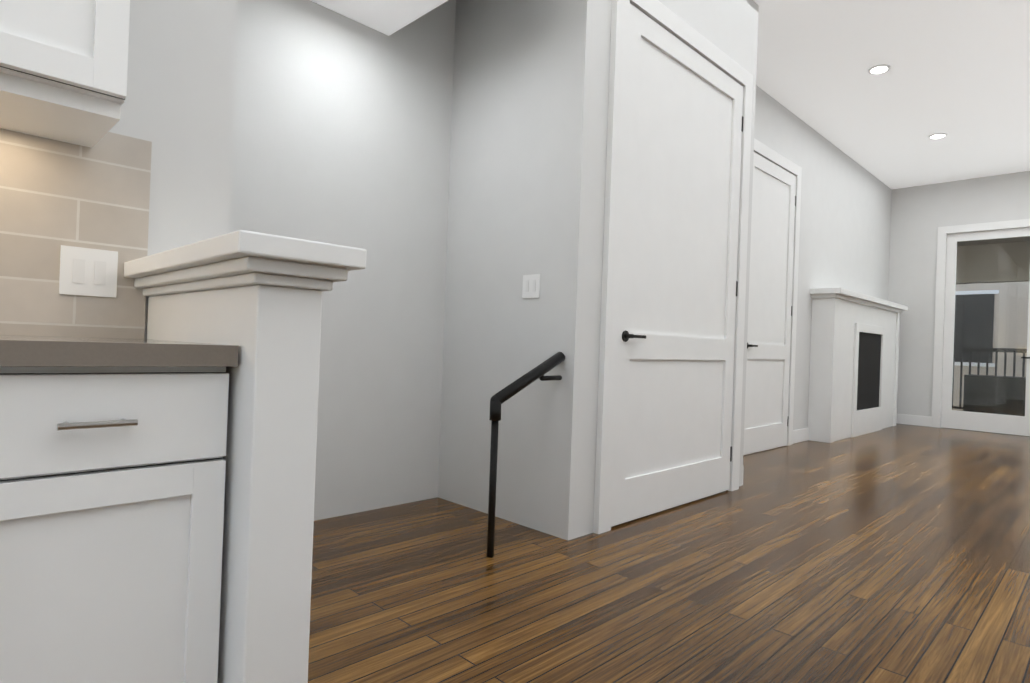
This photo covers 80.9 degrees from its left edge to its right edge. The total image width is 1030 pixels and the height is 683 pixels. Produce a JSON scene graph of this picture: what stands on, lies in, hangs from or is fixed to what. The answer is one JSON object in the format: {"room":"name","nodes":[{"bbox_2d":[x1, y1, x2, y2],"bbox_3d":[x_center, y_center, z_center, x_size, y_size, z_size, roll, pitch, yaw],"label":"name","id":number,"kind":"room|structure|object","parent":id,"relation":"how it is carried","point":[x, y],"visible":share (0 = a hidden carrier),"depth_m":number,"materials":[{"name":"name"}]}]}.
{"room":"kitchen","nodes":[
{"label":"kitchen","id":0,"kind":"room"},
{"bbox_2d":[108,0,237,338],"bbox_3d":[-2.626,-0.854,0.071,4.964,3.390,0.120,2,0,-45],"label":"wall","id":1,"kind":"structure","parent":0,"point":[177,105],"depth_m":1.69,"materials":[{"name":"paint"}]},
{"bbox_2d":[0,0,129,143],"bbox_3d":[-1.359,-1.123,0.988,1.213,1.170,0.348,2,0,-45],"label":"upper cabinet","id":2,"kind":"object","parent":1,"relation":"attached to","point":[63,69],"depth_m":1.24,"materials":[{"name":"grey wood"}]},
{"bbox_2d":[0,128,151,338],"bbox_3d":[-2.174,-0.320,0.440,3.355,0.530,0.016,2,0,-45],"label":"backsplash","id":3,"kind":"structure","parent":1,"relation":"attached to","point":[74,221],"depth_m":1.50,"materials":[{"name":"tile"}]},
{"bbox_2d":[123,230,366,682],"bbox_3d":[-0.682,0.361,1.393,0.248,1.115,0.796,2,0,-45],"label":"wall","id":4,"kind":"structure","parent":0,"point":[256,297],"depth_m":1.16,"materials":[{"name":"white paint"}]},
{"bbox_2d":[229,0,455,520],"bbox_3d":[-0.728,-0.773,2.754,1.715,3.390,1.000,2,0,-45],"label":"wall","id":5,"kind":"structure","parent":0,"point":[342,120],"depth_m":3.23,"materials":[{"name":"paint"}]},
{"bbox_2d":[438,0,758,539],"bbox_3d":[0.594,-0.720,3.987,1.900,3.390,1.120,2,0,-45],"label":"wall","id":6,"kind":"structure","parent":0,"point":[528,152],"depth_m":3.19,"materials":[{"name":"paint"}]},
{"bbox_2d":[522,274,539,297],"bbox_3d":[0.083,-0.287,3.129,0.008,0.120,0.120,2,0,-45],"label":"switch plate","id":7,"kind":"object","parent":6,"relation":"attached to","point":[531,287],"visible":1,"depth_m":3.11,"materials":[{"name":"white plastic"}]},
{"bbox_2d":[593,0,752,533],"bbox_3d":[1.030,-0.432,3.587,1.577,2.843,0.073,2,0,-45],"label":"door","id":8,"kind":"structure","parent":6,"relation":"attached to","point":[669,410],"depth_m":3.49,"materials":[{"name":"white wood"}]},
{"bbox_2d":[308,423,1029,682],"bbox_3d":[2.015,1.079,1.987,14.750,0.120,8.600,2,0,-45],"label":"floor","id":9,"kind":"structure","parent":0,"point":[898,553],"depth_m":2.43,"materials":[{"name":"brown wood"}]},
{"bbox_2d":[0,367,228,682],"bbox_3d":[-0.941,0.471,1.236,0.428,0.876,0.658,2,0,-45],"label":"base cabinet","id":10,"kind":"object","parent":9,"relation":"on","point":[112,471],"depth_m":1.04,"materials":[{"name":"white wood"}]},
{"bbox_2d":[0,335,237,366],"bbox_3d":[-1.952,-0.029,0.204,3.354,0.040,0.671,2,0,-45],"label":"countertop","id":11,"kind":"structure","parent":10,"relation":"on","point":[15,350],"depth_m":1.02,"materials":[{"name":"grey stone"}]},
{"bbox_2d":[487,352,564,557],"bbox_3d":[0.053,0.497,2.803,0.465,0.909,0.052,2,0,-45],"label":"stair handrail","id":12,"kind":"object","parent":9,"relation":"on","point":[506,393],"visible":0.96,"depth_m":2.65,"materials":[{"name":"black metal"}]},
{"bbox_2d":[808,287,907,442],"bbox_3d":[4.304,0.296,7.480,2.840,1.660,0.310,2,0,-45],"label":"fireplace","id":13,"kind":"object","parent":9,"relation":"on","point":[853,376],"visible":1,"depth_m":6.95,"materials":[{"name":"white paint"}]},
{"bbox_2d":[754,85,891,429],"bbox_3d":[3.309,-0.609,6.765,5.871,3.390,0.120,2,0,-45],"label":"wall","id":14,"kind":"structure","parent":0,"point":[845,222],"depth_m":6.87,"materials":[{"name":"paint"}]},
{"bbox_2d":[743,138,801,454],"bbox_3d":[2.455,-0.385,5.784,1.324,2.872,0.073,2,0,-45],"label":"door","id":15,"kind":"structure","parent":14,"relation":"attached to","point":[772,304],"depth_m":5.87,"materials":[{"name":"white wood"}]},
{"bbox_2d":[743,428,808,455],"bbox_3d":[3.298,1.017,6.710,5.869,0.140,0.016,2,0,-45],"label":"baseboard","id":16,"kind":"structure","parent":14,"relation":"attached to","point":[800,435],"depth_m":6.43,"materials":[{"name":"white wood"}]},
{"bbox_2d":[754,0,1029,188],"bbox_3d":[2.142,-2.429,2.003,14.750,0.120,8.600,2,0,-45],"label":"ceiling","id":17,"kind":"structure","parent":0,"point":[958,73],"depth_m":5.33,"materials":[{"name":"paint"}]},
{"bbox_2d":[868,64,890,74],"label":"ceiling lights","id":18,"kind":"object","parent":17,"relation":"hanging from","point":[880,69],"depth_m":5.12,"materials":[{"name":"white plastic"}]},
{"bbox_2d":[928,133,946,138],"label":"ceiling lights","id":19,"kind":"object","parent":17,"relation":"hanging from","point":[938,135],"depth_m":6.61,"materials":[{"name":"white plastic"}]},
{"bbox_2d":[888,171,1029,427],"bbox_3d":[7.207,-0.466,7.109,0.140,3.390,8.600,2,0,-45],"label":"wall","id":20,"kind":"structure","parent":0,"point":[920,214],"depth_m":8.48,"materials":[{"name":"paint"}]},
{"bbox_2d":[896,414,931,426],"bbox_3d":[5.578,1.108,8.564,0.019,0.140,0.550,2,0,-45],"label":"baseboard","id":21,"kind":"structure","parent":20,"relation":"attached to","point":[901,418],"depth_m":8.51,"materials":[{"name":"white wood"}]},
{"bbox_2d":[931,219,1029,435],"bbox_3d":[7.065,-0.161,7.160,0.130,2.771,3.479,2,0,-45],"label":"glass door","id":22,"kind":"structure","parent":20,"relation":"in","point":[945,414],"depth_m":8.18,"materials":[{"name":"clear glass"}]},
{"label":"outside","id":23,"kind":"structure","parent":0,"visible":0},
{"bbox_2d":[952,282,1028,410],"bbox_3d":[9.006,-1.667,15.851,2.040,8.000,10.700,2,0,-45],"label":"neighboring building","id":24,"kind":"structure","parent":23,"point":[965,292],"depth_m":13.10,"materials":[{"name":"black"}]},
{"bbox_2d":[952,236,1029,415],"bbox_3d":[8.511,-0.184,8.134,3.150,3.170,8.000,2,0,-45],"label":"balcony","id":25,"kind":"object","parent":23,"point":[987,244],"depth_m":10.12,"materials":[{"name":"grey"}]}
]}

